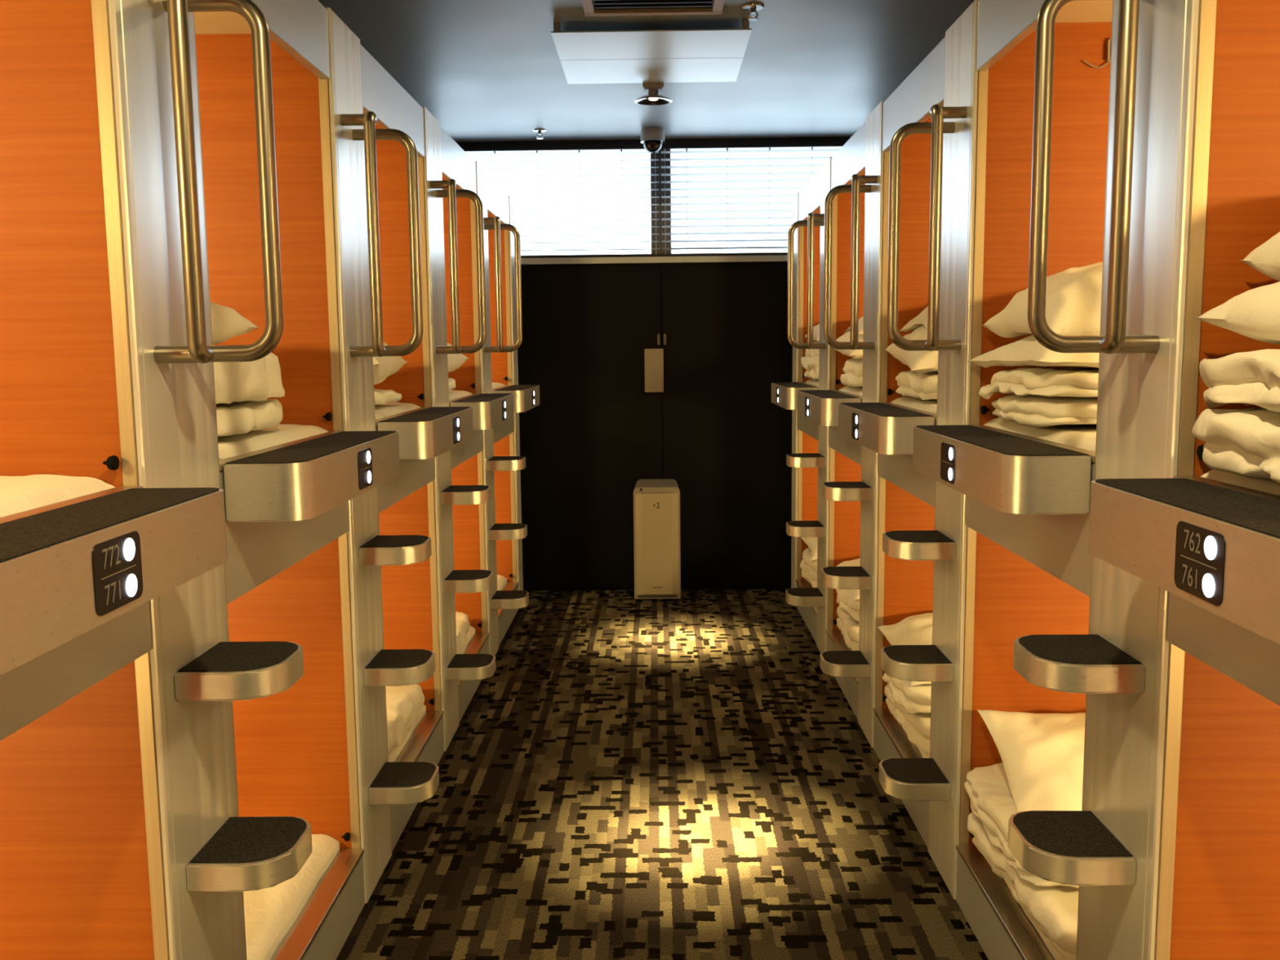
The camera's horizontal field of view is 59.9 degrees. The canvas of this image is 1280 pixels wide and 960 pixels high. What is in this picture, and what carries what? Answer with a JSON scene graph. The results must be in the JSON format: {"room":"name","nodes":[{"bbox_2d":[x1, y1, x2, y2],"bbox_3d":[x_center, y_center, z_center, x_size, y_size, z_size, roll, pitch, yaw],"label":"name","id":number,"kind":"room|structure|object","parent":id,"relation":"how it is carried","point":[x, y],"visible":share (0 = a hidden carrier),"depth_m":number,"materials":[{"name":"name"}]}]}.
{"room":"capsule hotel","nodes":[
{"label":"capsule hotel","id":0,"kind":"room"},
{"bbox_2d":[317,0,974,142],"bbox_3d":[0.017,-1.478,2.089,6.000,0.100,8.900,-1,7,1],"label":"ceiling","id":1,"kind":"structure","parent":0,"point":[486,70],"depth_m":4.63,"materials":[{"name":"grey paint"}]},
{"bbox_2d":[551,0,751,84],"bbox_3d":[0.041,-1.641,4.016,0.726,0.041,1.565,-1,7,1],"label":"air conditioner","id":2,"kind":"object","parent":1,"relation":"attached to","point":[664,55],"visible":0.99,"depth_m":4.25,"materials":[{"name":"beige plastic"}]},
{"bbox_2d":[582,0,724,16],"bbox_3d":[0.042,-1.599,3.568,0.480,0.018,0.666,-1,7,1],"label":"grille","id":3,"kind":"object","parent":2,"relation":"attached to","point":[597,7],"depth_m":3.83,"materials":[{"name":"black"}]},
{"bbox_2d":[640,127,664,153],"bbox_3d":[0.069,-1.836,6.024,0.132,0.126,0.132,-1,7,1],"label":"dome camera","id":4,"kind":"object","parent":1,"relation":"attached to","point":[652,139],"visible":1,"depth_m":5.98,"materials":[{"name":"beige plastic"}]},
{"bbox_2d":[635,82,671,105],"bbox_3d":[0.058,-1.706,4.851,0.164,0.105,0.164,-1,7,1],"label":"ceiling spotlight","id":5,"kind":"object","parent":1,"relation":"attached to","point":[653,98],"visible":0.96,"depth_m":4.84,"materials":[{"name":"silver metal"}]},
{"bbox_2d":[520,262,791,591],"bbox_3d":[0.089,-0.648,6.529,6.000,2.607,0.120,-1,7,1],"label":"wall","id":6,"kind":"structure","parent":0,"point":[722,263],"depth_m":6.40,"materials":[{"name":"black paint"}]},
{"bbox_2d":[456,137,850,257],"bbox_3d":[0.078,-1.615,6.403,2.560,0.657,0.100,-1,7,1],"label":"window","id":7,"kind":"structure","parent":6,"relation":"in","point":[660,163],"depth_m":6.33,"materials":[{"name":"black metal"}]},
{"bbox_2d":[461,144,660,257],"bbox_3d":[-0.539,-1.590,6.360,1.306,0.623,0.036,-1,7,1],"label":"blind","id":8,"kind":"object","parent":7,"relation":"attached to","point":[619,147],"visible":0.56,"depth_m":6.35,"materials":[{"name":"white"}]},
{"bbox_2d":[660,142,845,256],"bbox_3d":[0.733,-1.601,6.341,1.230,0.623,0.036,-1,7,1],"label":"blind","id":9,"kind":"object","parent":7,"relation":"attached to","point":[803,144],"visible":0.64,"depth_m":6.34,"materials":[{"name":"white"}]},
{"bbox_2d":[520,255,787,264],"bbox_3d":[0.082,-1.268,6.425,2.600,0.034,0.138,-1,7,1],"label":"trim","id":10,"kind":"structure","parent":6,"relation":"attached to","point":[726,258],"depth_m":6.36,"materials":[{"name":"grey metal"}]},
{"bbox_2d":[517,264,792,589],"bbox_3d":[0.131,-0.293,6.495,1.800,1.890,0.034,-1,7,1],"label":"door","id":11,"kind":"structure","parent":6,"relation":"in","point":[594,431],"depth_m":6.49,"materials":[{"name":"black paint"}]},
{"bbox_2d":[644,348,663,391],"bbox_3d":[0.081,-0.637,6.446,0.109,0.246,0.022,-1,7,1],"label":"sign","id":12,"kind":"object","parent":11,"relation":"attached to","point":[653,357],"visible":1,"depth_m":6.43,"materials":[{"name":"brown"}]},
{"bbox_2d":[336,588,988,959],"bbox_3d":[0.046,1.209,2.411,6.000,0.100,8.900,-1,7,1],"label":"floor","id":13,"kind":"structure","parent":0,"point":[686,777],"depth_m":3.45,"materials":[{"name":"carpet"}]},
{"bbox_2d":[0,660,154,959],"bbox_3d":[-1.741,0.759,1.272,1.999,1.103,1.046,-1,7,1],"label":"pod","id":14,"kind":"object","parent":13,"relation":"on","point":[74,877],"visible":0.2,"depth_m":1.74,"materials":[{"name":"orange wood"}]},
{"bbox_2d":[0,0,151,741],"bbox_3d":[-1.752,-0.296,1.146,1.999,1.253,1.046,-1,7,1],"label":"pod","id":15,"kind":"object","parent":14,"relation":"on","point":[59,411],"visible":0.74,"depth_m":1.62,"materials":[{"name":"orange wood"}]},
{"bbox_2d":[0,474,115,517],"bbox_3d":[-1.733,0.110,1.194,1.890,0.109,0.988,-1,7,1],"label":"mattress","id":16,"kind":"object","parent":15,"relation":"on","point":[18,494],"visible":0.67,"depth_m":1.55,"materials":[{"name":"beige fabric"}]},
{"bbox_2d":[0,487,227,675],"bbox_3d":[-0.673,0.108,1.254,0.147,0.106,0.755,-1,7,1],"label":"shelf","id":17,"kind":"object","parent":15,"relation":"attached to","point":[68,571],"visible":1,"depth_m":1.26,"materials":[{"name":"metal"}]},
{"bbox_2d":[90,0,311,959],"bbox_3d":[-0.675,0.106,1.824,0.195,2.246,0.294,-1,7,1],"label":"ladder","id":18,"kind":"object","parent":13,"relation":"on","point":[202,856],"visible":0.98,"depth_m":1.75,"materials":[{"name":"metal"}]},
{"bbox_2d":[226,537,364,959],"bbox_3d":[-1.726,0.628,2.365,1.999,1.103,1.046,-1,7,1],"label":"pod","id":19,"kind":"object","parent":13,"relation":"on","point":[291,749],"visible":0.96,"depth_m":2.84,"materials":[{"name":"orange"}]},
{"bbox_2d":[194,0,349,604],"bbox_3d":[-1.738,-0.427,2.238,1.999,1.253,1.046,-1,7,1],"label":"pod","id":20,"kind":"object","parent":19,"relation":"on","point":[257,552],"visible":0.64,"depth_m":2.69,"materials":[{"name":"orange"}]},
{"bbox_2d":[217,423,328,460],"bbox_3d":[-1.718,-0.021,2.287,1.890,0.109,0.988,-1,7,1],"label":"mattress","id":21,"kind":"object","parent":20,"relation":"on","point":[231,446],"visible":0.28,"depth_m":2.40,"materials":[{"name":"beige fabric"}]},
{"bbox_2d":[216,399,282,435],"bbox_3d":[-1.082,-0.136,2.375,0.563,0.069,0.476,-1,7,1],"label":"duvet","id":22,"kind":"object","parent":21,"relation":"on","point":[234,418],"visible":0.24,"depth_m":2.32,"materials":[{"name":"beige fabric"}]},
{"bbox_2d":[213,352,284,404],"bbox_3d":[-1.075,-0.219,2.355,0.561,0.115,0.433,-1,7,1],"label":"duvet","id":23,"kind":"object","parent":22,"relation":"on","point":[260,380],"visible":0.21,"depth_m":2.30,"materials":[{"name":"beige fabric"}]},
{"bbox_2d":[210,302,259,344],"bbox_3d":[-1.145,-0.343,2.334,0.574,0.147,0.419,-1,7,1],"label":"pillow","id":24,"kind":"object","parent":23,"relation":"on","point":[227,323],"visible":0.07,"depth_m":2.42,"materials":[{"name":"beige fabric"}]},
{"bbox_2d":[223,431,399,521],"bbox_3d":[-0.658,-0.023,2.346,0.147,0.106,0.755,-1,7,1],"label":"shelf","id":25,"kind":"object","parent":20,"relation":"attached to","point":[305,480],"visible":1,"depth_m":2.05,"materials":[{"name":"metal"}]},
{"bbox_2d":[243,834,339,959],"bbox_3d":[-1.718,1.041,2.414,1.868,0.120,0.988,-1,7,1],"label":"mattress","id":26,"kind":"object","parent":19,"relation":"on","point":[270,913],"visible":0.2,"depth_m":2.54,"materials":[{"name":"beige fabric"}]},
{"bbox_2d":[318,7,439,903],"bbox_3d":[-0.660,-0.025,2.916,0.195,2.246,0.294,-1,7,1],"label":"ladder","id":27,"kind":"object","parent":13,"relation":"on","point":[348,136],"visible":0.98,"depth_m":2.86,"materials":[{"name":"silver metal"}]},
{"bbox_2d":[378,484,444,851],"bbox_3d":[-1.712,0.497,3.457,1.999,1.103,1.046,-1,7,1],"label":"pod","id":28,"kind":"object","parent":13,"relation":"on","point":[406,588],"visible":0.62,"depth_m":3.92,"materials":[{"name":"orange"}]},
{"bbox_2d":[360,44,435,512],"bbox_3d":[-1.723,-0.558,3.330,1.999,1.253,1.046,-1,7,1],"label":"pod","id":29,"kind":"object","parent":28,"relation":"on","point":[393,107],"visible":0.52,"depth_m":3.77,"materials":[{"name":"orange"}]},
{"bbox_2d":[374,402,421,419],"bbox_3d":[-1.703,-0.152,3.379,1.890,0.109,0.988,-1,7,1],"label":"mattress","id":30,"kind":"object","parent":29,"relation":"on","point":[388,409],"visible":0.09,"depth_m":3.57,"materials":[{"name":"beige fabric"}]},
{"bbox_2d":[373,388,401,404],"bbox_3d":[-1.048,-0.261,3.495,0.548,0.051,0.447,-1,7,1],"label":"duvet","id":31,"kind":"object","parent":30,"relation":"on","point":[381,397],"visible":0.09,"depth_m":3.52,"materials":[{"name":"beige fabric"}]},
{"bbox_2d":[373,341,407,384],"bbox_3d":[-1.049,-0.381,3.476,0.574,0.209,0.459,-1,7,1],"label":"pillow","id":32,"kind":"object","parent":31,"relation":"on","point":[384,366],"visible":0.06,"depth_m":3.52,"materials":[{"name":"beige fabric"}]},
{"bbox_2d":[377,406,473,459],"bbox_3d":[-0.644,-0.154,3.438,0.147,0.106,0.755,-1,7,1],"label":"shelf","id":33,"kind":"object","parent":29,"relation":"attached to","point":[429,433],"visible":0.99,"depth_m":3.17,"materials":[{"name":"metal"}]},
{"bbox_2d":[388,704,426,762],"bbox_3d":[-1.703,0.910,3.506,1.868,0.120,0.988,-1,7,1],"label":"mattress","id":34,"kind":"object","parent":28,"relation":"on","point":[397,751],"visible":0.02,"depth_m":3.65,"materials":[{"name":"beige fabric"}]},
{"bbox_2d":[385,684,424,754],"bbox_3d":[-0.998,0.778,3.577,0.510,0.113,0.648,-1,7,1],"label":"duvet","id":35,"kind":"object","parent":34,"relation":"on","point":[404,704],"visible":0.26,"depth_m":3.61,"materials":[{"name":"beige fabric"}]},
{"bbox_2d":[417,106,495,751],"bbox_3d":[-0.646,-0.156,4.008,0.195,2.246,0.294,-1,7,1],"label":"ladder","id":36,"kind":"object","parent":13,"relation":"on","point":[451,667],"visible":0.97,"depth_m":3.95,"materials":[{"name":"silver metal"}]},
{"bbox_2d":[451,453,488,723],"bbox_3d":[-1.697,0.366,4.549,1.999,1.103,1.046,-1,7,1],"label":"pod","id":37,"kind":"object","parent":13,"relation":"on","point":[466,540],"visible":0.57,"depth_m":5.02,"materials":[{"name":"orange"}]},
{"bbox_2d":[440,127,483,469],"bbox_3d":[-1.708,-0.689,4.422,1.999,1.253,1.046,-1,7,1],"label":"pod","id":38,"kind":"object","parent":37,"relation":"on","point":[457,165],"visible":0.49,"depth_m":4.87,"materials":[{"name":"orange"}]},
{"bbox_2d":[450,393,514,430],"bbox_3d":[-0.629,-0.285,4.530,0.147,0.106,0.755,-1,7,1],"label":"shelf","id":39,"kind":"object","parent":38,"relation":"attached to","point":[490,411],"visible":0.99,"depth_m":4.26,"materials":[{"name":"metal"}]},
{"bbox_2d":[458,625,475,653],"bbox_3d":[-1.689,0.779,4.598,1.868,0.120,0.988,-1,7,1],"label":"mattress","id":40,"kind":"object","parent":37,"relation":"on","point":[470,634],"visible":0.02,"depth_m":4.95,"materials":[{"name":"beige fabric"}]},
{"bbox_2d":[455,611,470,653],"bbox_3d":[-0.986,0.654,4.676,0.523,0.098,0.634,-1,7,1],"label":"duvet","id":41,"kind":"object","parent":40,"relation":"on","point":[462,621],"visible":0.16,"depth_m":4.72,"materials":[{"name":"beige fabric"}]},
{"bbox_2d":[470,160,528,656],"bbox_3d":[-0.631,-0.287,5.100,0.195,2.246,0.294,-1,7,1],"label":"ladder","id":42,"kind":"object","parent":13,"relation":"on","point":[490,531],"visible":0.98,"depth_m":5.05,"materials":[{"name":"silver metal"}]},
{"bbox_2d":[493,434,518,645],"bbox_3d":[-1.683,0.235,5.641,1.999,1.103,1.046,-1,7,1],"label":"pod","id":43,"kind":"object","parent":13,"relation":"on","point":[501,447],"visible":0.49,"depth_m":6.11,"materials":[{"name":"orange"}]},
{"bbox_2d":[486,173,514,443],"bbox_3d":[-1.694,-0.820,5.514,1.999,1.253,1.046,-1,7,1],"label":"pod","id":44,"kind":"object","parent":43,"relation":"on","point":[498,203],"visible":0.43,"depth_m":5.96,"materials":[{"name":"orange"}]},
{"bbox_2d":[493,384,539,412],"bbox_3d":[-0.614,-0.416,5.622,0.147,0.106,0.755,-1,7,1],"label":"shelf","id":45,"kind":"object","parent":44,"relation":"attached to","point":[526,397],"visible":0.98,"depth_m":5.38,"materials":[{"name":"metal"}]},
{"bbox_2d":[504,195,523,591],"bbox_3d":[-0.697,-0.412,6.149,0.034,2.246,0.204,-1,7,1],"label":"end post","id":46,"kind":"object","parent":13,"relation":"on","point":[513,366],"visible":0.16,"depth_m":6.08,"materials":[{"name":"metal"}]},
{"bbox_2d":[633,479,680,599],"bbox_3d":[0.098,0.337,6.394,0.263,0.660,0.243,-1,7,1],"label":"air purifier","id":47,"kind":"object","parent":13,"relation":"on","point":[656,502],"visible":1,"depth_m":6.28,"materials":[{"name":"beige plastic"}]},
{"bbox_2d":[791,191,804,588],"bbox_3d":[0.868,-0.427,6.136,0.034,2.246,0.204,-1,7,1],"label":"end post","id":48,"kind":"object","parent":13,"relation":"on","point":[798,236],"visible":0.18,"depth_m":6.06,"materials":[{"name":"metal"}]},
{"bbox_2d":[795,431,817,642],"bbox_3d":[1.849,0.202,5.599,1.999,1.103,1.046,-1,7,1],"label":"pod","id":49,"kind":"object","parent":13,"relation":"on","point":[810,445],"visible":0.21,"depth_m":6.08,"materials":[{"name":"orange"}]},
{"bbox_2d":[796,170,820,439],"bbox_3d":[1.838,-0.852,5.473,1.999,1.253,1.046,-1,7,1],"label":"pod","id":50,"kind":"object","parent":49,"relation":"on","point":[809,197],"visible":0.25,"depth_m":5.93,"materials":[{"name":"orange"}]},
{"bbox_2d":[771,382,817,409],"bbox_3d":[0.769,-0.429,5.612,0.147,0.106,0.755,-1,7,1],"label":"shelf","id":51,"kind":"object","parent":50,"relation":"attached to","point":[784,394],"visible":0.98,"depth_m":5.36,"materials":[{"name":"metal"}]},
{"bbox_2d":[804,378,818,386],"bbox_3d":[1.827,-0.446,5.522,1.890,0.108,0.988,-1,7,1],"label":"mattress","id":52,"kind":"object","parent":50,"relation":"on","point":[812,381],"visible":0.06,"depth_m":5.85,"materials":[{"name":"beige fabric"}]},
{"bbox_2d":[800,342,819,379],"bbox_3d":[1.136,-0.627,5.746,0.577,0.202,0.523,-1,7,1],"label":"duvet","id":53,"kind":"object","parent":52,"relation":"on","point":[810,362],"visible":0.23,"depth_m":5.68,"materials":[{"name":"beige fabric"}]},
{"bbox_3d":[1.849,0.616,5.649,1.868,0.119,0.988,-1,7,1],"label":"mattress","id":54,"kind":"object","parent":49,"relation":"on","visible":0},
{"bbox_2d":[800,547,817,587],"bbox_3d":[1.130,0.460,5.833,0.543,0.163,0.526,-1,7,1],"label":"duvet","id":55,"kind":"object","parent":54,"relation":"on","point":[809,567],"visible":0.2,"depth_m":5.80,"materials":[{"name":"beige fabric"}]},
{"bbox_2d":[785,156,837,653],"bbox_3d":[0.773,-0.301,5.089,0.195,2.246,0.294,-1,7,1],"label":"ladder","id":56,"kind":"object","parent":13,"relation":"on","point":[821,597],"visible":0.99,"depth_m":5.04,"materials":[{"name":"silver metal"}]},
{"bbox_2d":[826,450,861,719],"bbox_3d":[1.835,0.333,4.507,1.999,1.103,1.046,-1,7,1],"label":"pod","id":57,"kind":"object","parent":13,"relation":"on","point":[846,513],"visible":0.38,"depth_m":5.00,"materials":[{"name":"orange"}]},
{"bbox_2d":[828,121,866,465],"bbox_3d":[1.823,-0.721,4.381,1.999,1.253,1.046,-1,7,1],"label":"pod","id":58,"kind":"object","parent":57,"relation":"on","point":[849,160],"visible":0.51,"depth_m":4.84,"materials":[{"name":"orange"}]},
{"bbox_2d":[797,390,861,426],"bbox_3d":[0.755,-0.298,4.520,0.147,0.106,0.755,-1,7,1],"label":"shelf","id":59,"kind":"object","parent":58,"relation":"attached to","point":[820,407],"visible":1,"depth_m":4.26,"materials":[{"name":"metal"}]},
{"bbox_2d":[838,386,862,395],"bbox_3d":[1.812,-0.315,4.430,1.890,0.108,0.988,-1,7,1],"label":"mattress","id":60,"kind":"object","parent":58,"relation":"on","point":[858,390],"visible":0.07,"depth_m":4.71,"materials":[{"name":"beige fabric"}]},
{"bbox_2d":[840,358,862,387],"bbox_3d":[1.132,-0.456,4.655,0.570,0.125,0.508,-1,7,1],"label":"duvet","id":61,"kind":"object","parent":60,"relation":"on","point":[853,368],"visible":0.23,"depth_m":4.54,"materials":[{"name":"beige fabric"}]},
{"bbox_2d":[829,331,862,359],"bbox_3d":[1.108,-0.589,4.641,0.577,0.158,0.457,-1,7,1],"label":"pillow","id":62,"kind":"object","parent":61,"relation":"on","point":[855,353],"visible":0.12,"depth_m":4.57,"materials":[{"name":"beige fabric"}]},
{"bbox_3d":[1.834,0.747,4.557,1.868,0.119,0.988,-1,7,1],"label":"mattress","id":63,"kind":"object","parent":57,"relation":"on","visible":0},
{"bbox_2d":[836,606,859,650],"bbox_3d":[1.113,0.616,4.727,0.530,0.129,0.616,-1,7,1],"label":"duvet","id":64,"kind":"object","parent":63,"relation":"on","point":[849,627],"visible":0.2,"depth_m":4.59,"materials":[{"name":"beige fabric"}]},
{"bbox_2d":[835,589,859,622],"bbox_3d":[1.122,0.513,4.747,0.534,0.105,0.516,-1,7,1],"label":"duvet","id":65,"kind":"object","parent":64,"relation":"on","point":[845,597],"visible":0.2,"depth_m":4.69,"materials":[{"name":"beige fabric"}]},
{"bbox_2d":[819,101,889,748],"bbox_3d":[0.759,-0.170,3.997,0.195,2.246,0.294,-1,7,1],"label":"ladder","id":66,"kind":"object","parent":13,"relation":"on","point":[864,664],"visible":0.96,"depth_m":3.93,"materials":[{"name":"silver metal"}]},
{"bbox_2d":[872,480,934,848],"bbox_3d":[1.820,0.464,3.415,1.999,1.103,1.046,-1,7,1],"label":"pod","id":67,"kind":"object","parent":13,"relation":"on","point":[908,584],"visible":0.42,"depth_m":3.89,"materials":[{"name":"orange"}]},
{"bbox_2d":[877,36,945,507],"bbox_3d":[1.809,-0.590,3.289,1.999,1.253,1.046,-1,7,1],"label":"pod","id":68,"kind":"object","parent":67,"relation":"on","point":[912,101],"visible":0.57,"depth_m":3.74,"materials":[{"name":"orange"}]},
{"bbox_2d":[838,402,934,454],"bbox_3d":[0.740,-0.167,3.428,0.147,0.106,0.755,-1,7,1],"label":"shelf","id":69,"kind":"object","parent":68,"relation":"attached to","point":[880,428],"visible":0.99,"depth_m":3.15,"materials":[{"name":"metal"}]},
{"bbox_2d":[890,396,937,413],"bbox_3d":[1.798,-0.184,3.338,1.890,0.108,0.988,-1,7,1],"label":"mattress","id":70,"kind":"object","parent":68,"relation":"on","point":[930,406],"visible":0.07,"depth_m":3.56,"materials":[{"name":"beige fabric"}]},
{"bbox_2d":[895,370,937,399],"bbox_3d":[1.125,-0.311,3.562,0.556,0.091,0.513,-1,7,1],"label":"duvet","id":71,"kind":"object","parent":70,"relation":"on","point":[924,386],"visible":0.22,"depth_m":3.47,"materials":[{"name":"beige fabric"}]},
{"bbox_2d":[884,324,937,373],"bbox_3d":[1.103,-0.439,3.551,0.578,0.186,0.474,-1,7,1],"label":"pillow","id":72,"kind":"object","parent":71,"relation":"on","point":[926,361],"visible":0.23,"depth_m":3.46,"materials":[{"name":"beige fabric"}]},
{"bbox_2d":[898,306,928,331],"bbox_3d":[1.142,-0.547,3.538,0.550,0.200,0.438,-1,7,1],"label":"pillow","id":73,"kind":"object","parent":72,"relation":"on","point":[920,320],"visible":0.06,"depth_m":3.62,"materials":[{"name":"beige fabric"}]},
{"bbox_2d":[906,733,929,758],"bbox_3d":[1.820,0.878,3.465,1.868,0.119,0.988,-1,7,1],"label":"mattress","id":74,"kind":"object","parent":67,"relation":"on","point":[924,755],"visible":0.02,"depth_m":3.48,"materials":[{"name":"beige fabric"}]},
{"bbox_2d":[884,683,930,753],"bbox_3d":[1.099,0.756,3.625,0.536,0.109,0.629,-1,7,1],"label":"duvet","id":75,"kind":"object","parent":74,"relation":"on","point":[917,726],"visible":0.15,"depth_m":3.49,"materials":[{"name":"beige fabric"}]},
{"bbox_2d":[882,672,931,714],"bbox_3d":[1.084,0.665,3.659,0.540,0.107,0.521,-1,7,1],"label":"duvet","id":76,"kind":"object","parent":75,"relation":"on","point":[916,699],"visible":0.14,"depth_m":3.48,"materials":[{"name":"beige fabric"}]},
{"bbox_2d":[877,613,933,685],"bbox_3d":[1.104,0.529,3.668,0.562,0.184,0.448,-1,7,1],"label":"pillow","id":77,"kind":"object","parent":76,"relation":"on","point":[917,629],"visible":0.17,"depth_m":3.70,"materials":[{"name":"beige fabric"}]},
{"bbox_2d":[879,0,988,899],"bbox_3d":[0.744,-0.039,2.905,0.195,2.246,0.294,-1,7,1],"label":"ladder","id":78,"kind":"object","parent":13,"relation":"on","point":[957,129],"visible":0.97,"depth_m":2.84,"materials":[{"name":"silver metal"}]},
{"bbox_2d":[955,531,1089,959],"bbox_3d":[1.805,0.595,2.323,1.999,1.103,1.046,-1,7,1],"label":"pod","id":79,"kind":"object","parent":13,"relation":"on","point":[1015,597],"visible":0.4,"depth_m":2.80,"materials":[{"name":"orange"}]},
{"bbox_2d":[1000,877,1066,959],"bbox_3d":[1.805,1.009,2.373,1.868,0.119,0.988,-1,7,1],"label":"mattress","id":80,"kind":"object","parent":79,"relation":"on","point":[1046,941],"visible":0.02,"depth_m":2.40,"materials":[{"name":"beige fabric"}]},
{"bbox_2d":[967,812,1078,959],"bbox_3d":[1.081,0.892,2.522,0.548,0.097,0.674,-1,7,1],"label":"duvet","id":81,"kind":"object","parent":80,"relation":"on","point":[1053,910],"visible":0.19,"depth_m":2.36,"materials":[{"name":"beige fabric"}]},
{"bbox_2d":[964,762,1079,888],"bbox_3d":[1.068,0.793,2.586,0.535,0.124,0.531,-1,7,1],"label":"duvet","id":82,"kind":"object","parent":81,"relation":"on","point":[988,788],"visible":0.16,"depth_m":2.60,"materials":[{"name":"beige fabric"}]},
{"bbox_2d":[977,709,1085,812],"bbox_3d":[1.104,0.695,2.588,0.553,0.241,0.401,-1,7,1],"label":"pillow","id":83,"kind":"object","parent":82,"relation":"on","point":[1042,755],"visible":0.33,"depth_m":2.59,"materials":[{"name":"beige fabric"}]},
{"bbox_2d":[964,0,1112,596],"bbox_3d":[1.794,-0.459,2.197,1.999,1.253,1.046,-1,7,1],"label":"pod","id":84,"kind":"object","parent":79,"relation":"on","point":[1057,544],"visible":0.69,"depth_m":2.66,"materials":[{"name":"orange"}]},
{"bbox_2d":[912,425,1091,514],"bbox_3d":[0.726,-0.036,2.336,0.147,0.106,0.755,-1,7,1],"label":"shelf","id":85,"kind":"object","parent":84,"relation":"attached to","point":[1005,473],"visible":1,"depth_m":2.04,"materials":[{"name":"metal"}]},
{"bbox_2d":[983,417,1096,451],"bbox_3d":[1.783,-0.053,2.245,1.890,0.108,0.988,-1,7,1],"label":"mattress","id":86,"kind":"object","parent":84,"relation":"on","point":[1080,436],"visible":0.19,"depth_m":2.35,"materials":[{"name":"beige fabric"}]},
{"bbox_2d":[991,392,1097,427],"bbox_3d":[1.094,-0.164,2.486,0.572,0.065,0.514,-1,7,1],"label":"duvet","id":87,"kind":"object","parent":86,"relation":"on","point":[1037,411],"visible":0.39,"depth_m":2.31,"materials":[{"name":"beige fabric"}]},
{"bbox_2d":[978,367,1098,399],"bbox_3d":[1.085,-0.218,2.471,0.571,0.082,0.503,-1,7,1],"label":"duvet","id":88,"kind":"object","parent":87,"relation":"on","point":[1068,382],"visible":0.41,"depth_m":2.32,"materials":[{"name":"beige fabric"}]},
{"bbox_2d":[968,334,1099,368],"bbox_3d":[1.079,-0.296,2.471,0.576,0.101,0.479,-1,7,1],"label":"pillow","id":89,"kind":"object","parent":88,"relation":"on","point":[1027,351],"visible":0.31,"depth_m":2.39,"materials":[{"name":"beige fabric"}]},
{"bbox_2d":[982,262,1102,337],"bbox_3d":[1.098,-0.405,2.447,0.559,0.189,0.439,-1,7,1],"label":"pillow","id":90,"kind":"object","parent":89,"relation":"on","point":[1073,295],"visible":0.27,"depth_m":2.32,"materials":[{"name":"beige fabric"}]},
{"bbox_2d":[1008,0,1217,959],"bbox_3d":[0.729,0.092,1.813,0.195,2.246,0.294,-1,7,1],"label":"ladder","id":91,"kind":"object","parent":13,"relation":"on","point":[1119,850],"visible":0.96,"depth_m":1.75,"materials":[{"name":"metal"}]},
{"bbox_2d":[1169,651,1279,959],"bbox_3d":[1.791,0.726,1.231,1.999,1.103,1.046,-1,7,1],"label":"pod","id":92,"kind":"object","parent":13,"relation":"on","point":[1226,901],"visible":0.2,"depth_m":1.72,"materials":[{"name":"orange wood"}]},
{"bbox_2d":[1167,0,1279,706],"bbox_3d":[1.779,-0.328,1.105,1.999,1.253,1.046,-1,7,1],"label":"pod","id":93,"kind":"object","parent":92,"relation":"on","point":[1243,202],"visible":0.38,"depth_m":1.60,"materials":[{"name":"orange wood"}]},
{"bbox_2d":[1088,478,1279,644],"bbox_3d":[0.711,0.095,1.244,0.147,0.106,0.755,-1,7,1],"label":"shelf","id":94,"kind":"object","parent":93,"relation":"attached to","point":[1215,548],"visible":1,"depth_m":1.31,"materials":[{"name":"metal"}]},
{"bbox_2d":[1202,573,1214,597],"bbox_3d":[0.639,0.119,1.250,0.002,0.027,0.027,-1,7,1],"label":"lamp","id":95,"kind":"object","parent":94,"relation":"attached to","point":[1208,580],"depth_m":1.25,"materials":[{"name":"white plastic"}]},
{"bbox_2d":[1204,535,1217,559],"bbox_3d":[0.638,0.076,1.244,0.002,0.027,0.027,-1,7,1],"label":"lamp","id":96,"kind":"object","parent":94,"relation":"on","point":[1210,541],"depth_m":1.24,"materials":[{"name":"white plastic"}]},
{"bbox_2d":[1200,469,1279,495],"bbox_3d":[1.768,0.078,1.153,1.890,0.108,0.988,-1,7,1],"label":"mattress","id":97,"kind":"object","parent":93,"relation":"on","point":[1268,486],"visible":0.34,"depth_m":1.54,"materials":[{"name":"beige fabric"}]},
{"bbox_2d":[1191,407,1279,484],"bbox_3d":[1.071,-0.048,1.371,0.624,0.100,0.520,-1,7,1],"label":"duvet","id":98,"kind":"object","parent":97,"relation":"on","point":[1246,442],"visible":1,"depth_m":1.45,"materials":[{"name":"beige fabric"}]},
{"bbox_2d":[1199,349,1279,412],"bbox_3d":[1.062,-0.121,1.373,0.601,0.087,0.507,-1,7,1],"label":"duvet","id":99,"kind":"object","parent":98,"relation":"on","point":[1252,377],"visible":1,"depth_m":1.45,"materials":[{"name":"beige fabric"}]},
{"bbox_2d":[1194,281,1279,344],"bbox_3d":[1.083,-0.223,1.361,0.596,0.130,0.480,-1,7,1],"label":"pillow","id":100,"kind":"object","parent":99,"relation":"on","point":[1254,313],"visible":1,"depth_m":1.49,"materials":[{"name":"beige fabric"}]},
{"bbox_2d":[1239,231,1279,281],"bbox_3d":[1.127,-0.350,1.356,0.566,0.197,0.450,-1,7,1],"label":"pillow","id":101,"kind":"object","parent":100,"relation":"on","point":[1264,259],"visible":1,"depth_m":1.54,"materials":[{"name":"beige fabric"}]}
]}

